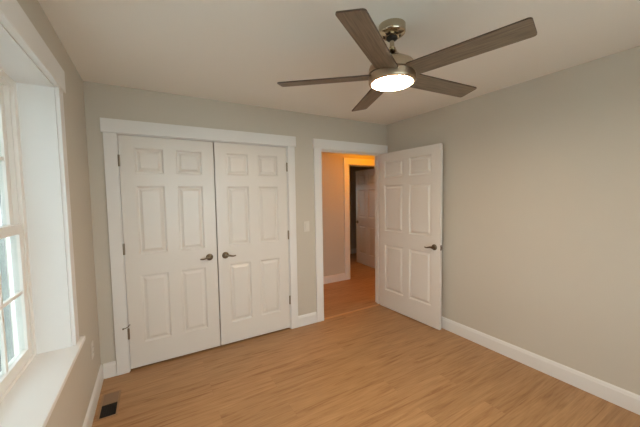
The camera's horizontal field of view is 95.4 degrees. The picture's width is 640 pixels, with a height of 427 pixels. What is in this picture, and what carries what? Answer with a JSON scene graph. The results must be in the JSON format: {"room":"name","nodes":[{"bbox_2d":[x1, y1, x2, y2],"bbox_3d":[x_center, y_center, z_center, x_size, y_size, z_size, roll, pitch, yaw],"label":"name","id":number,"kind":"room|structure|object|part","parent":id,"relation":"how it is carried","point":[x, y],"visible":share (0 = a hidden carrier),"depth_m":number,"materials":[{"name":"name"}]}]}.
{"room":"empty bedroom","nodes":[
{"label":"empty bedroom","id":0,"kind":"room"},
{"bbox_2d":[3,0,100,426],"bbox_3d":[-0.992,0.254,0.705,0.200,2.440,3.750,-3,4,-30],"label":"wall","id":1,"kind":"structure","parent":0,"point":[70,409],"depth_m":1.90,"materials":[{"name":"beige paint"}]},
{"bbox_2d":[0,0,85,426],"bbox_3d":[-1.033,0.029,0.774,0.262,1.577,2.060,-3,4,-30],"label":"window","id":2,"kind":"structure","parent":1,"relation":"in","point":[38,77],"depth_m":1.48,"materials":[{"name":"white paint"}]},
{"bbox_3d":[-1.357,-0.247,1.103,0.026,0.728,0.773,-3,4,-30],"label":"sash","id":3,"kind":"part","parent":2,"relation":"part of","materials":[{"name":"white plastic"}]},
{"bbox_3d":[-1.372,0.074,1.109,0.010,1.369,0.797,-3,4,-30],"label":"screen frame","id":4,"kind":"part","parent":2,"relation":"part of","materials":[{"name":"white plastic"}]},
{"bbox_3d":[-1.321,0.412,1.156,0.028,0.687,0.773,-3,4,-30],"label":"sash","id":5,"kind":"part","parent":2,"relation":"part of","materials":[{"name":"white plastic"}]},
{"bbox_3d":[-1.335,0.065,1.131,0.053,1.424,0.877,-3,4,-30],"label":"frame","id":6,"kind":"part","parent":2,"relation":"part of","materials":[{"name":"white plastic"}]},
{"bbox_3d":[-0.955,-0.702,0.784,0.028,0.122,2.010,-3,4,-30],"label":"head casing","id":7,"kind":"part","parent":2,"relation":"part of","materials":[{"name":"white paint"}]},
{"bbox_3d":[-1.423,0.033,1.643,0.018,1.430,0.086,-3,4,-30],"label":"casing","id":8,"kind":"part","parent":2,"relation":"part of","materials":[{"name":"white paint"}]},
{"bbox_2d":[91,340,93,359],"bbox_3d":[-1.665,0.998,2.133,0.008,0.118,0.072,-3,4,-30],"label":"wall outlet","id":9,"kind":"object","parent":1,"relation":"attached to","point":[92,345],"visible":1,"depth_m":2.12,"materials":[{"name":"white plastic"}]},
{"bbox_2d":[82,364,103,426],"bbox_3d":[-0.880,1.404,0.827,0.015,0.127,3.750,-3,4,-30],"label":"baseboard","id":10,"kind":"structure","parent":1,"relation":"attached to","point":[89,417],"depth_m":2.07,"materials":[{"name":"white paint"}]},
{"bbox_2d":[213,151,219,318],"bbox_3d":[-1.294,0.111,3.229,2.230,2.440,0.680,-3,4,-30],"label":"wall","id":11,"kind":"structure","parent":0,"point":[213,151],"depth_m":3.56,"materials":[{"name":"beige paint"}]},
{"bbox_2d":[83,81,385,367],"bbox_3d":[0.708,0.037,3.932,6.400,2.440,0.120,-3,4,-30],"label":"wall","id":12,"kind":"structure","parent":0,"point":[100,100],"depth_m":2.76,"materials":[{"name":"beige paint"}]},
{"bbox_2d":[103,361,116,378],"bbox_3d":[-1.777,1.323,2.464,0.090,0.127,0.015,-3,4,-30],"label":"baseboard","id":13,"kind":"structure","parent":12,"relation":"attached to","point":[109,369],"depth_m":2.46,"materials":[{"name":"white paint"}]},
{"bbox_2d":[117,135,219,368],"bbox_3d":[-1.356,0.337,2.656,0.799,2.021,0.094,-3,4,-30],"label":"door","id":14,"kind":"structure","parent":12,"relation":"in","point":[168,189],"depth_m":2.66,"materials":[{"name":"white paint"}]},
{"bbox_2d":[100,117,297,375],"bbox_3d":[-1.039,0.265,2.906,1.744,2.163,0.146,-3,4,-30],"label":"door frame","id":15,"kind":"structure","parent":12,"relation":"attached to","point":[111,128],"depth_m":2.50,"materials":[{"name":"white paint"}]},
{"bbox_3d":[-1.713,0.358,2.452,0.090,2.051,0.018,-3,4,-30],"label":"casing","id":16,"kind":"part","parent":15,"relation":"part of","materials":[{"name":"white paint"}]},
{"bbox_3d":[-1.026,-0.757,2.795,1.744,0.112,0.026,-3,4,-30],"label":"head casing","id":17,"kind":"part","parent":15,"relation":"part of","materials":[{"name":"white paint"}]},
{"bbox_3d":[-0.305,0.287,3.272,0.086,2.051,0.018,-3,4,-30],"label":"casing","id":18,"kind":"part","parent":15,"relation":"part of","materials":[{"name":"white paint"}]},
{"bbox_2d":[213,142,290,344],"bbox_3d":[-0.672,0.302,3.055,0.766,2.021,0.094,-3,4,-30],"label":"door","id":19,"kind":"structure","parent":12,"relation":"in","point":[251,180],"depth_m":3.04,"materials":[{"name":"white paint"}]},
{"bbox_3d":[-0.935,0.418,2.894,0.066,0.066,0.046,-3,4,-30],"label":"handle","id":20,"kind":"part","parent":19,"relation":"part of","materials":[{"name":"silver metal"}]},
{"bbox_2d":[304,221,308,231],"bbox_3d":[-0.153,0.150,3.358,0.072,0.118,0.010,-3,4,-30],"label":"light switch","id":21,"kind":"object","parent":12,"relation":"attached to","point":[306,223],"visible":1,"depth_m":3.35,"materials":[{"name":"white plastic"}]},
{"bbox_2d":[298,312,316,326],"bbox_3d":[-0.147,1.240,3.413,0.245,0.127,0.015,-3,4,-30],"label":"baseboard","id":22,"kind":"structure","parent":12,"relation":"attached to","point":[310,318],"depth_m":3.41,"materials":[{"name":"white paint"}]},
{"bbox_2d":[312,138,387,321],"bbox_3d":[0.396,0.192,3.742,1.137,2.163,0.146,-3,4,-30],"label":"door frame","id":23,"kind":"structure","parent":12,"relation":"attached to","point":[319,145],"depth_m":3.49,"materials":[{"name":"white paint"}]},
{"bbox_3d":[-0.013,0.272,3.442,0.096,2.051,0.018,-3,4,-30],"label":"casing","id":24,"kind":"part","parent":23,"relation":"part of","materials":[{"name":"white paint"}]},
{"bbox_3d":[0.410,-0.829,3.630,1.137,0.112,0.026,-3,4,-30],"label":"head casing","id":25,"kind":"part","parent":23,"relation":"part of","materials":[{"name":"white paint"}]},
{"bbox_2d":[380,143,442,329],"bbox_3d":[1.058,0.249,3.527,0.140,2.028,0.935,-3,4,-32],"label":"door","id":26,"kind":"structure","parent":12,"relation":"in","point":[411,180],"depth_m":3.45,"materials":[{"name":"white paint"}]},
{"bbox_2d":[38,0,639,124],"bbox_3d":[0.856,-1.207,3.569,6.400,0.080,7.350,-3,4,-30],"label":"ceiling","id":27,"kind":"structure","parent":0,"point":[233,51],"depth_m":1.80,"materials":[{"name":"white paint"}]},
{"bbox_2d":[277,8,536,111],"bbox_3d":[0.442,-0.885,1.644,1.236,0.323,1.274,-3,4,-30],"label":"ceiling fan","id":28,"kind":"object","parent":27,"relation":"hanging from","point":[389,70],"visible":1,"depth_m":1.49,"materials":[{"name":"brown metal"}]},
{"bbox_3d":[0.030,-0.773,1.699,0.550,0.007,0.123,0,14,9],"label":"blade","id":29,"kind":"part","parent":28,"relation":"part of","materials":[{"name":"brown wood"}]},
{"bbox_3d":[0.232,-0.753,1.301,0.123,0.007,0.550,13,9,26],"label":"blade","id":30,"kind":"part","parent":28,"relation":"part of","materials":[{"name":"brown wood"}]},
{"bbox_3d":[0.347,-0.796,2.013,0.123,0.007,0.550,-12,5,-8],"label":"blade","id":31,"kind":"part","parent":28,"relation":"part of","materials":[{"name":"brown wood"}]},
{"bbox_3d":[0.744,-0.791,1.810,0.550,0.007,0.123,-3,-7,-27],"label":"blade","id":32,"kind":"part","parent":28,"relation":"part of","materials":[{"name":"brown wood"}]},
{"bbox_3d":[0.673,-0.764,1.369,0.550,0.007,0.123,2,-6,45],"label":"blade","id":33,"kind":"part","parent":28,"relation":"part of","materials":[{"name":"brown wood"}]},
{"bbox_2d":[321,152,374,276],"bbox_3d":[0.984,-0.062,5.538,4.300,2.440,0.120,-3,4,-30],"label":"wall","id":34,"kind":"structure","parent":0,"point":[332,163],"depth_m":5.04,"materials":[{"name":"beige paint"}]},
{"bbox_2d":[323,273,344,283],"bbox_3d":[-0.128,1.154,4.869,1.340,0.127,0.015,-3,4,-30],"label":"baseboard","id":35,"kind":"structure","parent":34,"relation":"attached to","point":[337,277],"depth_m":5.08,"materials":[{"name":"white paint"}]},
{"bbox_2d":[343,158,374,279],"bbox_3d":[0.876,0.082,5.467,1.116,2.163,0.146,-3,4,-30],"label":"door frame","id":36,"kind":"structure","parent":34,"relation":"attached to","point":[347,162],"depth_m":5.17,"materials":[{"name":"white paint"}]},
{"bbox_3d":[0.482,0.162,5.176,0.109,2.051,0.018,-3,4,-30],"label":"casing","id":37,"kind":"part","parent":36,"relation":"part of","materials":[{"name":"white paint"}]},
{"bbox_3d":[0.890,-0.939,5.355,1.116,0.112,0.026,-3,4,-30],"label":"head casing","id":38,"kind":"part","parent":36,"relation":"part of","materials":[{"name":"white paint"}]},
{"bbox_2d":[356,168,374,267],"bbox_3d":[1.007,0.097,6.129,0.152,2.028,0.861,-3,4,-25],"label":"door","id":39,"kind":"structure","parent":34,"relation":"in","point":[365,179],"depth_m":6.17,"materials":[{"name":"white paint"}]},
{"bbox_2d":[349,166,374,248],"bbox_3d":[0.833,-0.122,6.589,3.500,2.440,1.850,-3,4,-30],"label":"wall","id":40,"kind":"structure","parent":0,"point":[352,169],"depth_m":7.54,"materials":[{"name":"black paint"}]},
{"bbox_2d":[92,253,639,426],"bbox_3d":[0.898,1.298,3.717,6.400,0.060,7.350,-3,4,-30],"label":"floor","id":41,"kind":"structure","parent":0,"point":[377,366],"depth_m":2.32,"materials":[{"name":"brown wood"}]},
{"bbox_2d":[97,390,120,420],"bbox_3d":[-1.542,1.399,2.136,0.118,0.005,0.308,-3,4,-30],"label":"floor vent","id":42,"kind":"object","parent":41,"relation":"in","point":[110,401],"visible":1,"depth_m":2.12,"materials":[{"name":"beige metal"}]},
{"bbox_3d":[-1.579,1.396,2.200,0.094,0.003,0.137,-3,4,-30],"label":"damper plate","id":43,"kind":"part","parent":42,"relation":"part of","materials":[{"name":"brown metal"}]},
{"bbox_2d":[324,304,379,319],"bbox_3d":[0.433,1.269,3.786,0.920,0.006,0.044,-3,4,-30],"label":"threshold strip","id":44,"kind":"object","parent":41,"relation":"on","point":[376,304],"visible":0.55,"depth_m":3.76,"materials":[{"name":"brown wood"}]},
{"bbox_2d":[386,46,639,394],"bbox_3d":[1.909,0.107,2.394,0.120,2.440,3.750,-3,4,-30],"label":"wall","id":45,"kind":"structure","parent":0,"point":[541,189],"depth_m":2.35,"materials":[{"name":"beige paint"}]},
{"bbox_2d":[441,316,639,414],"bbox_3d":[1.869,1.264,2.428,0.015,0.127,3.750,-3,4,-30],"label":"baseboard","id":46,"kind":"structure","parent":45,"relation":"attached to","point":[628,400],"depth_m":2.37,"materials":[{"name":"white paint"}]},
{"label":"outside","id":47,"kind":"structure","parent":0,"visible":0},
{"bbox_2d":[7,237,18,355],"bbox_3d":[-0.558,2.253,0.332,60.000,0.080,55.000,-3,4,-30],"label":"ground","id":48,"kind":"structure","parent":47,"point":[8,238],"depth_m":7.11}
]}

